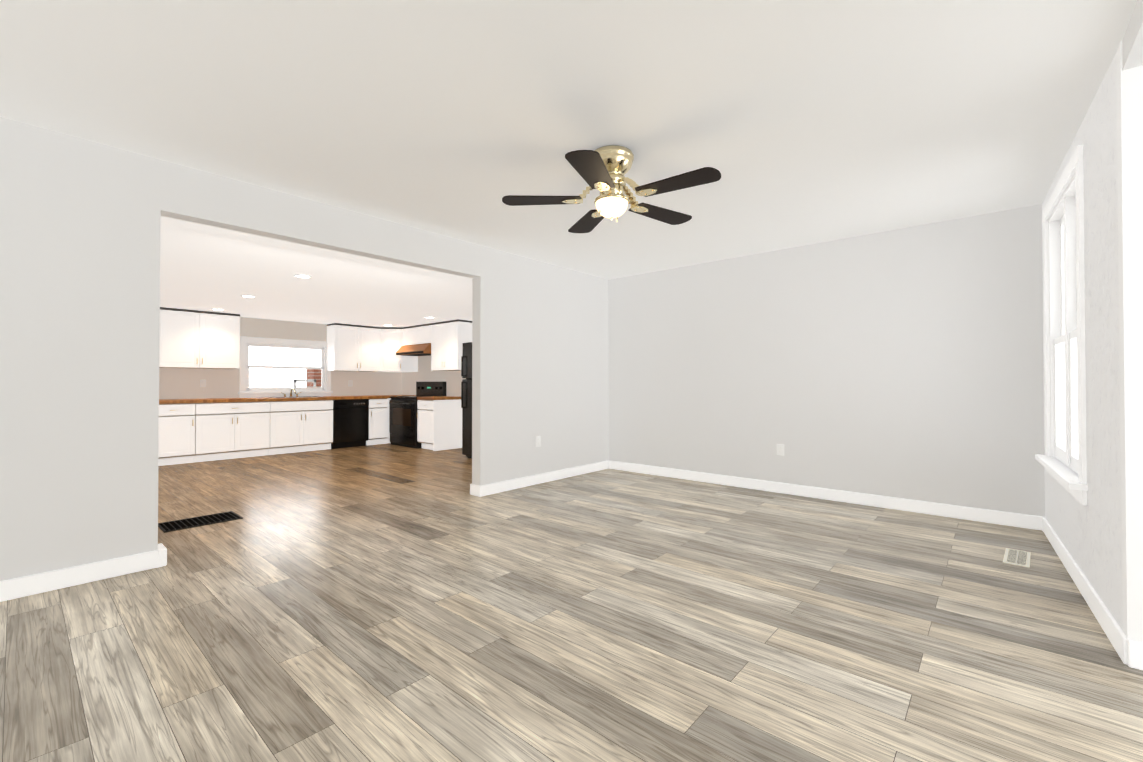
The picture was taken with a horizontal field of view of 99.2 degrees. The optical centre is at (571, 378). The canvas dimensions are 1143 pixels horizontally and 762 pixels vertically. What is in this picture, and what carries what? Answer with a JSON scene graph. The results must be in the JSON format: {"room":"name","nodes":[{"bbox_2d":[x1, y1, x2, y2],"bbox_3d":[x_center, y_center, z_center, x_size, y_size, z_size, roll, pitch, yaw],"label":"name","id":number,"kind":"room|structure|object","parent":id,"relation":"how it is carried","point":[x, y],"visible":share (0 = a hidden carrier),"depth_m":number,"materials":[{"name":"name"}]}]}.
{"room":"empty living room","nodes":[
{"label":"empty living room","id":0,"kind":"room"},
{"bbox_2d":[159,317,401,398],"bbox_3d":[-5.889,0.112,8.041,0.150,2.320,6.600,-1,-1,41],"label":"wall","id":1,"kind":"structure","parent":0,"point":[179,383],"depth_m":8.50,"materials":[{"name":"white paint"}]},
{"bbox_2d":[159,307,239,368],"bbox_3d":[-5.897,-0.606,7.653,0.353,0.888,1.074,-1,-1,41],"label":"upper cabinet","id":2,"kind":"object","parent":1,"relation":"attached to","point":[199,339],"depth_m":7.53,"materials":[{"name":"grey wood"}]},
{"bbox_2d":[200,380,205,386],"bbox_3d":[-5.948,0.080,7.854,0.008,0.116,0.072,-1,-1,41],"label":"outlet","id":3,"kind":"object","parent":1,"relation":"attached to","point":[202,383],"visible":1,"depth_m":7.85,"materials":[{"name":"white plastic"}]},
{"bbox_2d":[238,336,332,397],"bbox_3d":[-5.152,-0.183,8.821,0.180,1.045,1.530,-1,-1,41],"label":"window","id":4,"kind":"structure","parent":1,"relation":"in","point":[324,389],"depth_m":8.72,"materials":[{"name":"white wood"}]},
{"bbox_2d":[327,323,378,370],"bbox_3d":[-4.254,-0.570,9.534,0.353,0.855,0.907,-1,-1,41],"label":"upper cabinet","id":5,"kind":"object","parent":1,"relation":"attached to","point":[348,348],"depth_m":9.33,"materials":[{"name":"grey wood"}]},
{"bbox_2d":[347,324,366,326],"bbox_3d":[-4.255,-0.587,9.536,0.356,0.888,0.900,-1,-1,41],"label":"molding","id":6,"kind":"structure","parent":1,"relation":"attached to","point":[348,325],"depth_m":9.36,"materials":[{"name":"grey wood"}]},
{"bbox_2d":[379,327,402,370],"bbox_3d":[-3.615,-0.568,9.780,0.315,0.851,0.315,-1,-1,41],"label":"upper cabinet","id":7,"kind":"object","parent":1,"relation":"attached to","point":[390,338],"depth_m":9.77,"materials":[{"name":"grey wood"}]},
{"bbox_2d":[0,117,607,580],"bbox_3d":[-2.313,-0.098,3.693,0.140,2.650,8.450,-1,-1,41],"label":"wall","id":8,"kind":"structure","parent":0,"point":[80,227],"depth_m":3.05,"materials":[{"name":"white paint"}]},
{"bbox_2d":[0,544,166,601],"bbox_3d":[-3.831,1.152,1.823,0.024,0.110,3.604,-1,-1,41],"label":"baseboard","id":9,"kind":"structure","parent":8,"relation":"attached to","point":[15,588],"depth_m":2.88,"materials":[{"name":"white wood"}]},
{"bbox_2d":[470,484,475,495],"bbox_3d":[-0.637,1.193,5.721,0.020,0.110,1.370,-1,-1,41],"label":"baseboard","id":10,"kind":"structure","parent":8,"relation":"attached to","point":[472,487],"depth_m":5.18,"materials":[{"name":"white wood"}]},
{"bbox_2d":[536,436,540,446],"bbox_3d":[-0.392,0.748,5.771,0.008,0.116,0.072,-1,-1,41],"label":"outlet","id":11,"kind":"object","parent":8,"relation":"attached to","point":[538,441],"visible":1,"depth_m":5.77,"materials":[{"name":"white plastic"}]},
{"bbox_2d":[476,461,607,496],"bbox_3d":[-0.230,1.195,5.947,0.024,0.110,2.246,-1,-1,41],"label":"baseboard","id":12,"kind":"structure","parent":8,"relation":"attached to","point":[489,489],"depth_m":5.74,"materials":[{"name":"white wood"}]},
{"bbox_2d":[160,216,471,326],"bbox_3d":[-3.802,-1.291,6.333,5.560,0.450,6.750,-1,-1,41],"label":"ceiling","id":13,"kind":"structure","parent":0,"point":[203,267],"depth_m":5.50,"materials":[{"name":"white paint"}]},
{"bbox_2d":[241,295,255,297],"bbox_3d":[-4.179,-1.062,6.295,0.169,0.008,0.169,0,-1,35],"label":"recessed light","id":14,"kind":"object","parent":13,"relation":"in","point":[250,296],"depth_m":6.28,"materials":[{"name":"white"}]},
{"bbox_2d":[294,274,311,277],"bbox_3d":[-2.823,-1.074,5.111,0.169,0.008,0.169,0,-1,35],"label":"recessed light","id":15,"kind":"object","parent":13,"relation":"in","point":[295,275],"depth_m":5.11,"materials":[{"name":"white"}]},
{"bbox_2d":[0,0,1136,279],"bbox_3d":[-0.065,-1.504,1.744,6.110,0.120,8.750,-1,-1,41],"label":"ceiling","id":16,"kind":"structure","parent":0,"point":[800,122],"depth_m":2.53,"materials":[{"name":"white paint"}]},
{"bbox_2d":[502,145,720,232],"bbox_3d":[0.296,-1.200,3.089,1.316,0.458,1.341,-1,-1,41],"label":"ceiling fan","id":17,"kind":"object","parent":16,"relation":"hanging from","point":[603,170],"visible":1,"depth_m":3.02,"materials":[{"name":"black wood"}]},
{"bbox_2d":[0,443,1142,761],"bbox_3d":[-2.159,1.275,3.544,11.670,0.100,8.750,-1,-1,41],"label":"floor","id":18,"kind":"structure","parent":0,"point":[382,603],"depth_m":2.30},
{"bbox_2d":[159,403,198,465],"bbox_3d":[-6.021,0.816,7.279,0.641,0.896,0.510,-1,-1,41],"label":"base cabinet","id":19,"kind":"object","parent":18,"relation":"on","point":[194,432],"depth_m":7.12,"materials":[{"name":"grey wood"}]},
{"bbox_2d":[158,511,242,532],"bbox_3d":[-3.195,1.228,4.190,0.340,0.007,0.540,-1,-1,41],"label":"floor vent","id":20,"kind":"object","parent":18,"relation":"in","point":[170,526],"visible":0.96,"depth_m":4.17,"materials":[{"name":"black metal"}]},
{"bbox_2d":[195,401,270,461],"bbox_3d":[-5.528,0.822,7.844,0.641,0.896,0.990,-1,-1,41],"label":"base cabinet","id":21,"kind":"object","parent":18,"relation":"on","point":[227,430],"depth_m":7.63,"materials":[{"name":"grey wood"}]},
{"bbox_2d":[267,400,332,454],"bbox_3d":[-4.869,0.830,8.599,0.641,0.896,1.014,-1,-1,41],"label":"base cabinet","id":22,"kind":"object","parent":18,"relation":"on","point":[304,425],"depth_m":8.38,"materials":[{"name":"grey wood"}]},
{"bbox_2d":[159,395,415,403],"bbox_3d":[-5.523,0.345,7.849,0.647,0.057,6.397,-1,-1,41],"label":"countertop","id":23,"kind":"structure","parent":22,"relation":"on","point":[207,400],"depth_m":8.04,"materials":[{"name":"brown wood"}]},
{"bbox_2d":[281,388,300,396],"bbox_3d":[-4.991,0.251,8.716,0.237,0.161,0.346,-1,-1,41],"label":"faucet","id":24,"kind":"object","parent":23,"relation":"on","point":[291,393],"visible":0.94,"depth_m":8.75,"materials":[{"name":"silver metal"}]},
{"bbox_2d":[331,399,368,448],"bbox_3d":[-4.285,0.837,9.202,0.630,0.893,0.650,-1,-1,41],"label":"dishwasher","id":25,"kind":"object","parent":18,"relation":"on","point":[350,422],"visible":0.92,"depth_m":9.01,"materials":[{"name":"black metal"}]},
{"bbox_2d":[366,398,390,444],"bbox_3d":[-3.974,0.841,9.624,0.641,0.896,0.382,-1,-1,41],"label":"base cabinet","id":26,"kind":"object","parent":18,"relation":"on","point":[378,408],"depth_m":9.43,"materials":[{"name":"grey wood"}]},
{"bbox_2d":[389,382,445,448],"bbox_3d":[-3.000,0.673,9.392,0.930,1.225,0.732,-1,-1,41],"label":"range","id":27,"kind":"object","parent":18,"relation":"on","point":[403,420],"visible":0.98,"depth_m":9.23,"materials":[{"name":"black metal"}]},
{"bbox_2d":[417,399,461,450],"bbox_3d":[-2.408,0.834,8.945,0.524,0.896,0.639,-1,-1,41],"label":"base cabinet","id":28,"kind":"object","parent":18,"relation":"on","point":[439,422],"depth_m":8.74,"materials":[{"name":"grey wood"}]},
{"bbox_2d":[417,396,460,399],"bbox_3d":[-2.405,0.360,8.944,0.540,0.049,0.647,-1,-1,41],"label":"countertop","id":29,"kind":"structure","parent":28,"relation":"on","point":[433,397],"depth_m":8.75,"materials":[{"name":"brown wood"}]},
{"bbox_2d":[461,342,471,457],"bbox_3d":[-1.167,0.348,7.708,0.900,1.840,0.827,-1,-1,41],"label":"refrigerator","id":30,"kind":"object","parent":18,"relation":"on","point":[466,383],"visible":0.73,"depth_m":7.65,"materials":[{"name":"black metal"}]},
{"bbox_2d":[1003,548,1030,567],"bbox_3d":[3.038,1.218,3.316,0.150,0.008,0.386,-1,-1,41],"label":"floor vent","id":31,"kind":"object","parent":18,"relation":"in","point":[1016,557],"visible":1,"depth_m":3.30,"materials":[{"name":"white metal"}]},
{"bbox_2d":[401,204,1044,516],"bbox_3d":[0.236,-0.062,7.176,10.520,2.650,0.150,-1,-1,41],"label":"wall","id":32,"kind":"structure","parent":0,"point":[905,363],"depth_m":4.84,"materials":[{"name":"white paint"}]},
{"bbox_2d":[403,326,414,370],"bbox_3d":[-3.094,-0.585,9.752,0.510,0.888,0.356,-1,-1,41],"label":"upper cabinet","id":33,"kind":"object","parent":32,"relation":"attached to","point":[408,332],"depth_m":9.74,"materials":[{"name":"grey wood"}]},
{"bbox_2d":[396,343,430,355],"bbox_3d":[-2.951,-0.560,9.525,1.015,0.202,0.505,-1,-1,41],"label":"range hood","id":34,"kind":"object","parent":32,"relation":"attached to","point":[417,350],"visible":0.75,"depth_m":9.35,"materials":[{"name":"brown wood"}]},
{"bbox_2d":[415,323,430,370],"bbox_3d":[-2.708,-0.588,9.415,0.515,0.888,0.356,-1,-1,41],"label":"upper cabinet","id":35,"kind":"object","parent":32,"relation":"attached to","point":[422,332],"depth_m":9.32,"materials":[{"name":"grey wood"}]},
{"bbox_2d":[431,319,471,370],"bbox_3d":[-2.200,-0.593,8.971,0.834,0.888,0.356,-1,-1,41],"label":"upper cabinet","id":36,"kind":"object","parent":32,"relation":"attached to","point":[445,334],"depth_m":8.81,"materials":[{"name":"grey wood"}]},
{"bbox_2d":[459,320,471,370],"bbox_3d":[-2.199,-0.576,8.969,0.837,0.855,0.353,-1,-1,41],"label":"upper cabinet","id":37,"kind":"object","parent":32,"relation":"attached to","point":[465,329],"depth_m":8.65,"materials":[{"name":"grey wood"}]},
{"bbox_2d":[777,444,783,454],"bbox_3d":[2.270,0.773,5.285,0.072,0.116,0.008,-1,-1,41],"label":"outlet","id":38,"kind":"object","parent":32,"relation":"attached to","point":[780,449],"visible":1,"depth_m":5.28,"materials":[{"name":"white plastic"}]},
{"bbox_2d":[608,460,1042,530],"bbox_3d":[2.174,1.189,5.363,4.414,0.110,0.020,-1,-1,41],"label":"baseboard","id":39,"kind":"structure","parent":32,"relation":"attached to","point":[953,511],"depth_m":4.81,"materials":[{"name":"white wood"}]},
{"bbox_2d":[1042,54,1122,630],"bbox_3d":[3.250,-0.105,3.032,0.358,2.650,2.651,-1,-1,41],"label":"wall","id":40,"kind":"structure","parent":0,"point":[1089,535],"depth_m":2.42,"materials":[{"name":"paint"}]},
{"bbox_2d":[1035,145,1087,505],"bbox_3d":[3.269,-0.293,3.204,0.263,2.000,1.413,-1,-1,41],"label":"window","id":41,"kind":"structure","parent":40,"relation":"in","point":[1064,334],"depth_m":3.18,"materials":[{"name":"white"}]},
{"bbox_2d":[1042,517,1126,664],"bbox_3d":[3.081,1.165,2.995,0.140,0.110,2.386,-1,-1,41],"label":"baseboard","id":42,"kind":"structure","parent":40,"relation":"attached to","point":[1113,631],"depth_m":2.54,"materials":[{"name":"white wood"}]},
{"bbox_2d":[1116,41,1142,664],"bbox_3d":[2.916,-0.119,1.723,1.310,2.650,0.240,-1,-1,41],"label":"wall","id":43,"kind":"structure","parent":0,"point":[1130,152],"depth_m":2.05,"materials":[{"name":"white paint"}]},
{"bbox_2d":[1128,640,1142,669],"bbox_3d":[2.818,1.150,1.628,1.270,0.110,0.020,-1,-1,41],"label":"baseboard","id":44,"kind":"structure","parent":43,"relation":"attached to","point":[1135,649],"depth_m":2.03,"materials":[{"name":"white wood"}]},
{"bbox_2d":[1122,0,1142,70],"bbox_3d":[0.846,-1.403,-0.639,1.305,0.130,6.059,-1,-1,41],"label":"ceiling","id":45,"kind":"structure","parent":0,"point":[1132,48],"depth_m":1.95,"materials":[{"name":"white paint"}]},
{"label":"outside","id":46,"kind":"structure","parent":0,"visible":0},
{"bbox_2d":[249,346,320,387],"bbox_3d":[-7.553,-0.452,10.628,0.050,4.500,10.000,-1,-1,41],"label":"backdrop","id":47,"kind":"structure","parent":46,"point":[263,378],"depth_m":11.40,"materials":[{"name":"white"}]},
{"bbox_2d":[294,379,315,386],"bbox_3d":[-5.444,0.660,9.930,0.030,1.277,0.435,-1,-1,41],"label":"lattice","id":48,"kind":"object","parent":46,"point":[300,380],"depth_m":9.90,"materials":[{"name":"white"}]},
{"bbox_2d":[306,369,321,386],"bbox_3d":[-5.467,0.547,10.536,0.400,1.500,0.380,-1,-1,41],"label":"brick pier","id":49,"kind":"structure","parent":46,"point":[315,372],"depth_m":10.35,"materials":[{"name":"red brick"}]}
]}

